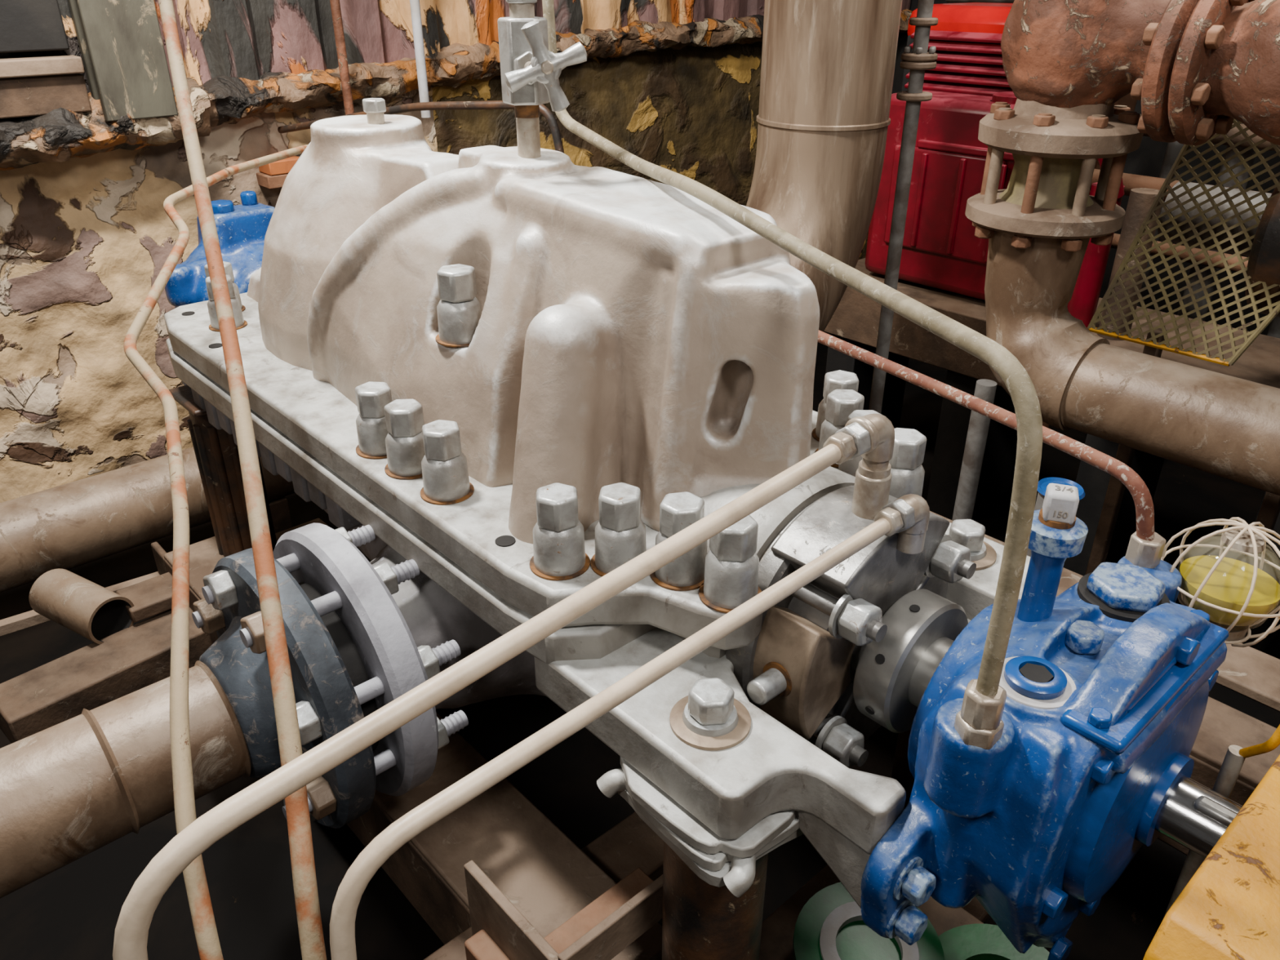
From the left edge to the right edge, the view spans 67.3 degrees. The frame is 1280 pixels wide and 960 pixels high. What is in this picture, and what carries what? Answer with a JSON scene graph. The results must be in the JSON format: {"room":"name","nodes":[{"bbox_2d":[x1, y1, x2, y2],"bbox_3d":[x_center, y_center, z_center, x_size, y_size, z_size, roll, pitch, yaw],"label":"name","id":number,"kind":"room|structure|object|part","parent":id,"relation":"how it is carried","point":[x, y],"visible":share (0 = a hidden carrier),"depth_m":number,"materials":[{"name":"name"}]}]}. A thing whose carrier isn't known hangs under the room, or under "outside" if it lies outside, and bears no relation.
{"room":"pump room","nodes":[
{"label":"pump room","id":0,"kind":"room"},
{"bbox_2d":[158,0,326,959],"bbox_3d":[-0.421,-0.170,0.959,0.027,1.011,1.335,-11,30,-19],"label":"tubing","id":1,"kind":"object","parent":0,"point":[298,818],"visible":0.96,"depth_m":0.85,"materials":[{"name":"beige metal"}]},
{"bbox_2d":[0,42,868,502],"bbox_3d":[-0.627,-0.731,3.105,4.800,1.175,0.086,-23,36,-37],"label":"wall","id":2,"kind":"structure","parent":0,"point":[84,242],"depth_m":2.53,"materials":[{"name":"beige stone"}]},
{"bbox_2d":[0,55,84,78],"bbox_3d":[-1.519,-0.833,1.972,0.680,0.035,0.060,-23,36,-36],"label":"sill","id":3,"kind":"structure","parent":2,"relation":"attached to","point":[58,64],"depth_m":2.10,"materials":[{"name":"wood"}]},
{"bbox_2d":[256,155,299,189],"bbox_3d":[-0.978,-0.840,2.616,0.110,0.069,0.080,-23,36,-36],"label":"brick","id":4,"kind":"object","parent":2,"relation":"attached to","point":[273,175],"visible":0.5,"depth_m":2.58,"materials":[{"name":"orange brick"}]},
{"bbox_2d":[277,100,564,153],"bbox_3d":[-0.549,-0.541,2.456,1.001,0.850,0.076,16,32,27],"label":"hose","id":5,"kind":"object","parent":2,"relation":"attached to","point":[547,113],"visible":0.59,"depth_m":2.16,"materials":[{"name":"brown metal"}]},
{"bbox_2d":[0,8,912,170],"bbox_3d":[-0.554,-1.133,2.799,4.800,0.349,0.186,-23,36,-36],"label":"wall ledge","id":6,"kind":"object","parent":2,"relation":"attached to","point":[60,135],"visible":0.6,"depth_m":2.52,"materials":[{"name":"brown stone"}]},
{"bbox_2d":[0,73,91,119],"bbox_3d":[-1.526,-0.784,2.007,0.680,0.080,0.040,-23,36,-36],"label":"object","id":7,"kind":"structure","parent":6,"relation":"attached to","point":[37,95],"depth_m":2.14,"materials":[{"name":"brown wood"}]},
{"bbox_2d":[67,0,177,121],"bbox_3d":[-1.190,-1.152,2.125,0.160,0.660,0.080,-23,36,-36],"label":"wooden board","id":8,"kind":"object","parent":6,"relation":"on","point":[121,44],"depth_m":2.19,"materials":[{"name":"paint"}]},
{"bbox_2d":[0,0,911,93],"bbox_3d":[-0.597,-1.413,2.704,4.800,0.874,0.040,-23,36,-36],"label":"siding","id":9,"kind":"object","parent":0,"point":[247,39],"visible":0.32,"depth_m":2.60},
{"bbox_2d":[0,0,69,53],"bbox_3d":[-1.532,-0.999,1.901,0.660,0.300,0.030,-23,36,-36],"label":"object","id":10,"kind":"object","parent":9,"relation":"attached to","point":[25,25],"visible":1,"depth_m":2.09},
{"bbox_2d":[329,0,354,114],"bbox_3d":[-0.796,-1.348,2.397,0.040,0.870,0.087,-23,36,-36],"label":"conduit","id":11,"kind":"object","parent":9,"relation":"attached to","point":[335,4],"visible":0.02,"depth_m":2.49,"materials":[{"name":"beige metal"}]},
{"bbox_2d":[409,0,431,117],"bbox_3d":[-0.625,-1.421,2.533,0.040,0.870,0.088,-23,36,-36],"label":"conduit","id":12,"kind":"object","parent":9,"relation":"attached to","point":[415,5],"visible":1,"depth_m":2.63,"materials":[{"name":"white metal"}]},
{"bbox_2d":[0,331,1279,959],"bbox_3d":[0.519,0.390,2.269,5.000,0.020,3.600,-23,36,-36],"label":"floor","id":13,"kind":"structure","parent":0,"point":[72,912],"depth_m":1.73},
{"bbox_2d":[0,446,295,592],"bbox_3d":[-1.034,0.009,2.657,2.800,0.310,0.200,-23,36,-36],"label":"pipe","id":14,"kind":"object","parent":13,"relation":"on","point":[82,522],"visible":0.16,"depth_m":2.31,"materials":[{"name":"brown metal"}]},
{"bbox_2d":[168,385,276,557],"bbox_3d":[-0.844,0.113,2.053,0.200,0.652,0.200,-23,36,-36],"label":"support post","id":15,"kind":"object","parent":13,"relation":"on","point":[216,452],"visible":0.3,"depth_m":1.94,"materials":[{"name":"brown wood"}]},
{"bbox_3d":[-0.844,-0.169,1.903,0.130,0.012,0.150,-23,36,-36],"label":"cap plate","id":16,"kind":"part","parent":15,"relation":"part of","materials":[{"name":"metal"}]},
{"bbox_2d":[0,511,1279,959],"bbox_3d":[0.003,0.423,1.528,1.534,0.359,2.500,-23,36,-36],"label":"support frame","id":17,"kind":"object","parent":13,"relation":"on","point":[494,878],"visible":0.29,"depth_m":1.38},
{"bbox_2d":[28,568,133,644],"bbox_3d":[-1.128,0.255,1.944,0.192,0.105,0.100,15,31,26],"label":"pipe stub","id":18,"kind":"object","parent":17,"relation":"on","point":[80,605],"visible":0.98,"depth_m":1.92,"materials":[{"name":"beige metal"}]},
{"bbox_3d":[-0.497,0.502,1.591,0.015,0.160,1.700,-23,36,-36],"label":"rail web","id":19,"kind":"part","parent":17,"relation":"part of"},
{"bbox_3d":[-0.485,0.382,1.647,0.170,0.018,1.400,-23,36,-36],"label":"rail","id":20,"kind":"part","parent":17,"relation":"part of","materials":[{"name":"metal"}]},
{"bbox_3d":[-0.129,0.586,1.134,0.013,0.180,0.240,-23,36,-36],"label":"brace plate","id":21,"kind":"part","parent":17,"relation":"part of","materials":[{"name":"metal"}]},
{"bbox_3d":[-0.043,0.532,1.141,0.175,0.010,0.070,-23,36,-36],"label":"brace angle leg","id":22,"kind":"part","parent":17,"relation":"part of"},
{"bbox_2d":[792,882,944,959],"bbox_3d":[0.292,0.605,1.232,0.190,0.042,0.190,-23,36,-36],"label":"flange","id":23,"kind":"object","parent":17,"relation":"on","point":[830,925],"visible":0.67,"depth_m":1.24,"materials":[{"name":"paint"}]},
{"bbox_2d":[938,923,1048,959],"bbox_3d":[0.453,0.654,1.226,0.190,0.040,0.190,-23,36,-36],"label":"ring","id":24,"kind":"object","parent":17,"relation":"on","point":[975,941],"visible":0.71,"depth_m":1.28,"materials":[{"name":"paint"}]},
{"bbox_3d":[0.564,0.101,1.856,0.110,0.020,2.400,-23,36,-36],"label":"rail","id":25,"kind":"part","parent":17,"relation":"part of","materials":[{"name":"metal"}]},
{"bbox_2d":[1162,724,1279,919],"bbox_3d":[0.590,0.451,1.025,0.016,0.541,0.043,-13,31,-23],"label":"lever","id":26,"kind":"object","parent":17,"relation":"attached to","point":[1234,758],"visible":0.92,"depth_m":0.95,"materials":[{"name":"yellow paint"}]},
{"bbox_3d":[0.585,0.474,1.051,0.016,0.475,0.016,-23,36,-36],"label":"lever stem","id":27,"kind":"part","parent":26,"relation":"part of","materials":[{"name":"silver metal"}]},
{"bbox_3d":[0.593,0.244,0.911,0.014,0.069,0.034,-16,32,-27],"label":"lever","id":28,"kind":"part","parent":26,"relation":"part of","materials":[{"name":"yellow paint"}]},
{"bbox_3d":[0.252,0.071,1.826,0.130,0.018,2.200,-23,36,-36],"label":"rail","id":29,"kind":"part","parent":17,"relation":"part of","materials":[{"name":"metal"}]},
{"bbox_2d":[596,756,803,959],"bbox_3d":[0.082,0.592,1.168,0.200,0.638,0.207,-23,36,-36],"label":"pedestal","id":30,"kind":"object","parent":13,"relation":"on","point":[713,886],"visible":0.65,"depth_m":1.02,"materials":[{"name":"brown metal"}]},
{"bbox_2d":[164,97,1243,908],"bbox_3d":[-0.094,-0.057,1.389,0.729,0.827,2.100,-21,35,-34],"label":"pump","id":31,"kind":"object","parent":30,"relation":"on","point":[526,378],"visible":0.9,"depth_m":1.13,"materials":[{"name":"silver metal"}]},
{"bbox_2d":[123,144,308,959],"bbox_3d":[-0.581,-0.059,1.417,0.265,0.581,1.929,-5,28,-10],"label":"tubing","id":32,"kind":"object","parent":31,"relation":"attached to","point":[206,936],"visible":0.87,"depth_m":0.93,"materials":[{"name":"beige metal"}]},
{"bbox_2d":[164,191,275,385],"bbox_3d":[-0.888,-0.430,2.241,0.471,0.445,0.236,-23,36,-36],"label":"housing","id":33,"kind":"object","parent":31,"relation":"attached to","point":[242,229],"visible":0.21,"depth_m":2.12,"materials":[{"name":"blue paint"}]},
{"bbox_2d":[0,523,468,898],"bbox_3d":[-0.741,0.393,1.054,1.090,0.390,0.390,-23,36,-36],"label":"pipe","id":34,"kind":"object","parent":31,"relation":"attached to","point":[70,788],"visible":0.9,"depth_m":1.16,"materials":[{"name":"metal"}]},
{"bbox_3d":[-0.232,0.064,1.642,0.735,0.376,1.279,-23,36,-36],"label":"casing","id":35,"kind":"part","parent":31,"relation":"part of","materials":[{"name":"paint"}]},
{"bbox_2d":[112,413,894,959],"bbox_3d":[-0.040,0.313,0.910,0.829,0.594,0.040,-23,36,-36],"label":"tube","id":36,"kind":"object","parent":31,"relation":"attached to","point":[871,437],"visible":0.99,"depth_m":0.72,"materials":[{"name":"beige metal"}]},
{"bbox_3d":[-0.271,-0.310,1.534,0.524,0.448,1.415,-23,36,-36],"label":"casing","id":37,"kind":"part","parent":31,"relation":"part of","materials":[{"name":"silver metal"}]},
{"bbox_2d":[497,0,586,158],"bbox_3d":[-0.128,-0.552,1.220,0.104,0.290,0.133,-6,29,-12],"label":"valve","id":38,"kind":"object","parent":31,"relation":"on","point":[530,73],"visible":0.99,"depth_m":1.22,"materials":[{"name":"silver metal"}]},
{"bbox_3d":[-0.135,-0.516,1.204,0.016,0.020,0.051,-7,29,-12],"label":"stem","id":39,"kind":"part","parent":38,"relation":"part of","materials":[{"name":"silver metal"}]},
{"bbox_2d":[329,493,929,959],"bbox_3d":[0.041,0.347,0.927,0.704,0.517,0.033,-23,36,-36],"label":"tube","id":40,"kind":"object","parent":31,"relation":"attached to","point":[908,516],"visible":1,"depth_m":0.75,"materials":[{"name":"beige metal"}]},
{"bbox_2d":[669,695,751,751],"bbox_3d":[0.073,0.247,0.994,0.084,0.006,0.084,-23,36,-36],"label":"washer","id":41,"kind":"object","parent":31,"relation":"in","point":[686,732],"depth_m":0.97,"materials":[{"name":"beige metal"}]},
{"bbox_3d":[0.084,0.263,1.038,0.185,0.062,0.418,-23,36,-36],"label":"foot plate","id":42,"kind":"part","parent":31,"relation":"part of","materials":[{"name":"silver metal"}]},
{"bbox_2d":[746,0,902,332],"bbox_3d":[0.223,-0.760,1.813,0.686,1.560,0.400,-23,36,-36],"label":"pipe","id":43,"kind":"object","parent":31,"relation":"attached to","point":[828,66],"visible":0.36,"depth_m":1.88,"materials":[{"name":"beige metal"}]},
{"bbox_2d":[814,715,847,750],"bbox_3d":[0.218,0.295,1.099,0.054,0.054,0.005,-23,36,-36],"label":"washer","id":44,"kind":"object","parent":31,"relation":"in","point":[826,735],"depth_m":1.08,"materials":[{"name":"silver metal"}]},
{"bbox_2d":[828,593,853,638],"bbox_3d":[0.218,0.142,1.018,0.054,0.054,0.005,-23,36,-36],"label":"washer","id":45,"kind":"object","parent":31,"relation":"in","point":[840,611],"depth_m":1.00,"materials":[{"name":"silver metal"}]},
{"bbox_2d":[924,533,951,577],"bbox_3d":[0.346,0.088,1.120,0.054,0.054,0.005,-23,36,-36],"label":"washer","id":46,"kind":"object","parent":31,"relation":"in","point":[935,546],"depth_m":1.10,"materials":[{"name":"silver metal"}]},
{"bbox_2d":[970,541,996,570],"bbox_3d":[0.431,0.095,1.281,0.084,0.006,0.084,-23,36,-36],"label":"washer","id":47,"kind":"object","parent":31,"relation":"in","point":[984,557],"depth_m":1.26,"materials":[{"name":"beige metal"}]},
{"bbox_3d":[0.399,0.129,1.290,0.185,0.062,0.418,-23,36,-36],"label":"foot plate","id":48,"kind":"part","parent":31,"relation":"part of","materials":[{"name":"silver metal"}]},
{"bbox_2d":[860,483,1228,959],"bbox_3d":[0.425,0.239,0.958,0.476,0.480,0.216,-23,36,-36],"label":"housing","id":49,"kind":"object","parent":31,"relation":"attached to","point":[1108,680],"visible":0.98,"depth_m":0.86,"materials":[{"name":"blue paint"}]},
{"bbox_2d":[542,0,1042,749],"bbox_3d":[0.089,-0.282,1.084,0.056,0.620,1.066,-11,30,-20],"label":"tube","id":50,"kind":"object","parent":49,"relation":"on","point":[979,722],"visible":0.94,"depth_m":0.77,"materials":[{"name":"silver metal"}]},
{"bbox_2d":[884,898,915,938],"bbox_3d":[0.252,0.423,0.930,0.044,0.044,0.004,-23,36,-36],"label":"washer","id":51,"kind":"object","parent":49,"relation":"in","point":[898,917],"depth_m":0.91,"materials":[{"name":"blue paint"}]},
{"bbox_2d":[893,856,923,899],"bbox_3d":[0.252,0.374,0.904,0.044,0.044,0.004,-23,36,-36],"label":"washer","id":52,"kind":"object","parent":49,"relation":"in","point":[908,871],"depth_m":0.89,"materials":[{"name":"blue paint"}]},
{"bbox_2d":[817,330,1165,568],"bbox_3d":[0.268,-0.187,1.449,0.050,0.110,1.156,-15,31,-26],"label":"tube","id":53,"kind":"object","parent":49,"relation":"on","point":[1145,548],"visible":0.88,"depth_m":1.06,"materials":[{"name":"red metal"}]},
{"bbox_2d":[1004,656,1066,700],"bbox_3d":[0.351,0.175,0.854,0.052,0.011,0.052,-23,36,-36],"label":"socket","id":54,"kind":"object","parent":49,"relation":"attached to","point":[1025,677],"depth_m":0.85,"materials":[{"name":"blue paint"}]},
{"bbox_3d":[0.351,0.180,0.857,0.072,0.002,0.072,-23,36,-36],"label":"plug seat","id":55,"kind":"part","parent":49,"relation":"part of","materials":[{"name":"metal"}]},
{"bbox_2d":[1017,508,1088,622],"bbox_3d":[0.388,0.095,0.926,0.056,0.142,0.056,-23,36,-36],"label":"vent","id":56,"kind":"object","parent":49,"relation":"attached to","point":[1056,535],"depth_m":0.90,"materials":[{"name":"blue metal"}]},
{"bbox_2d":[1026,477,1084,556],"bbox_3d":[0.649,0.114,1.538,0.072,0.234,0.072,-23,36,-36],"label":"cap","id":57,"kind":"object","parent":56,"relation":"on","point":[1043,483],"visible":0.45,"depth_m":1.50,"materials":[{"name":"paint"}]},
{"bbox_3d":[0.649,0.015,1.485,0.072,0.009,0.072,-23,36,-36],"label":"lid","id":58,"kind":"part","parent":57,"relation":"part of","materials":[{"name":"blue paint"}]},
{"bbox_2d":[1160,517,1279,647],"bbox_3d":[0.625,0.141,1.038,0.143,0.211,0.137,-23,36,-36],"label":"lamp","id":59,"kind":"object","parent":49,"relation":"attached to","point":[1237,596],"visible":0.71,"depth_m":1.00,"materials":[{"name":"yellow plastic"}]},
{"bbox_2d":[868,0,937,413],"bbox_3d":[0.570,-0.517,2.144,0.072,1.700,0.072,1,28,2],"label":"vertical pipe","id":60,"kind":"object","parent":13,"relation":"on","point":[919,60],"visible":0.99,"depth_m":2.04,"materials":[{"name":"metal"}]},
{"bbox_2d":[891,729,990,923],"bbox_3d":[0.440,0.440,1.450,0.200,0.642,0.200,-23,36,-36],"label":"pedestal","id":61,"kind":"object","parent":13,"relation":"on","point":[901,772],"visible":0.06,"depth_m":1.43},
{"bbox_2d":[822,2,1279,652],"bbox_3d":[1.197,-0.612,2.432,0.630,1.618,1.400,-23,36,-36],"label":"engine","id":62,"kind":"object","parent":13,"relation":"on","point":[943,265],"visible":0.21,"depth_m":2.51,"materials":[{"name":"metal"}]},
{"bbox_3d":[0.708,-0.282,3.023,0.300,0.480,0.100,-23,36,-36],"label":"skid leg","id":63,"kind":"part","parent":62,"relation":"part of","materials":[{"name":"black metal"}]},
{"bbox_3d":[0.784,-0.719,2.502,0.015,0.260,0.320,-23,36,-36],"label":"panel","id":64,"kind":"part","parent":62,"relation":"part of","materials":[{"name":"red metal"}]},
{"bbox_2d":[907,2,1013,35],"bbox_3d":[1.022,-1.211,2.576,0.340,0.110,0.520,-23,36,-36],"label":"hood","id":65,"kind":"object","parent":62,"relation":"attached to","point":[973,17],"depth_m":2.52,"materials":[{"name":"red metal"}]},
{"bbox_3d":[0.977,-0.143,2.762,0.300,0.480,0.100,-23,36,-36],"label":"skid leg","id":66,"kind":"part","parent":62,"relation":"part of","materials":[{"name":"black metal"}]},
{"bbox_3d":[1.246,-0.004,2.500,0.300,0.480,0.100,-23,36,-36],"label":"skid leg","id":67,"kind":"part","parent":62,"relation":"part of","materials":[{"name":"black metal"}]},
{"bbox_3d":[1.514,0.135,2.239,0.300,0.480,0.100,-23,36,-36],"label":"skid leg","id":68,"kind":"part","parent":62,"relation":"part of","materials":[{"name":"yellow plastic"}]},
{"bbox_2d":[945,0,1279,428],"bbox_3d":[1.881,-0.563,2.550,0.416,1.409,2.400,-23,36,-36],"label":"piping","id":69,"kind":"object","parent":13,"relation":"on","point":[1131,181],"visible":0.02,"depth_m":2.70,"materials":[{"name":"metal"}]},
{"bbox_2d":[951,342,1279,520],"bbox_3d":[1.375,0.344,1.511,0.179,0.774,1.890,-23,36,-36],"label":"pipe","id":70,"kind":"object","parent":13,"relation":"on","point":[1223,425],"visible":0.71,"depth_m":1.71,"materials":[{"name":"brown metal"}]},
{"bbox_3d":[0.702,0.094,2.102,0.040,0.660,0.040,-23,36,-36],"label":"down leg","id":71,"kind":"part","parent":70,"relation":"part of","materials":[{"name":"grey metal"}]},
{"bbox_2d":[964,0,1279,431],"bbox_3d":[0.893,-0.536,1.654,0.297,1.013,0.661,-23,36,-36],"label":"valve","id":72,"kind":"object","parent":70,"relation":"on","point":[1194,67],"visible":0.98,"depth_m":1.65,"materials":[{"name":"metal"}]},
{"bbox_3d":[0.674,-0.607,1.845,0.022,0.220,0.022,-23,36,-36],"label":"tie rod","id":73,"kind":"part","parent":72,"relation":"part of","materials":[{"name":"beige metal"}]},
{"bbox_3d":[0.654,-0.568,1.771,0.022,0.220,0.021,-23,36,-36],"label":"tie rod","id":74,"kind":"part","parent":72,"relation":"part of","materials":[{"name":"beige metal"}]},
{"bbox_3d":[0.698,-0.533,1.706,0.022,0.220,0.021,-23,36,-36],"label":"tie rod","id":75,"kind":"part","parent":72,"relation":"part of","materials":[{"name":"brown metal"}]},
{"bbox_3d":[0.781,-0.524,1.688,0.022,0.220,0.021,-23,36,-36],"label":"tie rod","id":76,"kind":"part","parent":72,"relation":"part of","materials":[{"name":"brown metal"}]},
{"bbox_3d":[0.875,-0.584,1.801,0.022,0.220,0.021,-23,36,-36],"label":"tie rod","id":77,"kind":"part","parent":72,"relation":"part of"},
{"bbox_3d":[0.855,-0.545,1.727,0.022,0.220,0.022,-23,36,-36],"label":"tie rod","id":78,"kind":"part","parent":72,"relation":"part of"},
{"bbox_2d":[1084,118,1279,574],"bbox_3d":[1.277,-0.191,1.940,0.320,1.376,0.656,-23,36,-36],"label":"guard","id":79,"kind":"object","parent":13,"relation":"on","point":[1220,218],"visible":0.87,"depth_m":1.85,"materials":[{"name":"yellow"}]},
{"bbox_3d":[1.091,0.019,2.200,0.030,0.760,0.030,-23,36,-36],"label":"support leg","id":80,"kind":"part","parent":79,"relation":"part of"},
{"bbox_3d":[1.292,0.123,2.004,0.030,0.760,0.030,-23,36,-36],"label":"support leg","id":81,"kind":"part","parent":79,"relation":"part of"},
{"bbox_2d":[1142,755,1279,959],"bbox_3d":[0.730,0.674,0.875,0.490,0.748,0.495,-23,36,-36],"label":"guard","id":82,"kind":"object","parent":13,"relation":"on","point":[1229,908],"visible":1,"depth_m":0.74,"materials":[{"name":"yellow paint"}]},
{"bbox_2d":[891,0,1279,335],"bbox_3d":[2.297,-1.038,3.336,0.030,1.500,3.600,-23,36,-36],"label":"wall","id":83,"kind":"structure","parent":0,"point":[1147,160],"depth_m":3.65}
]}

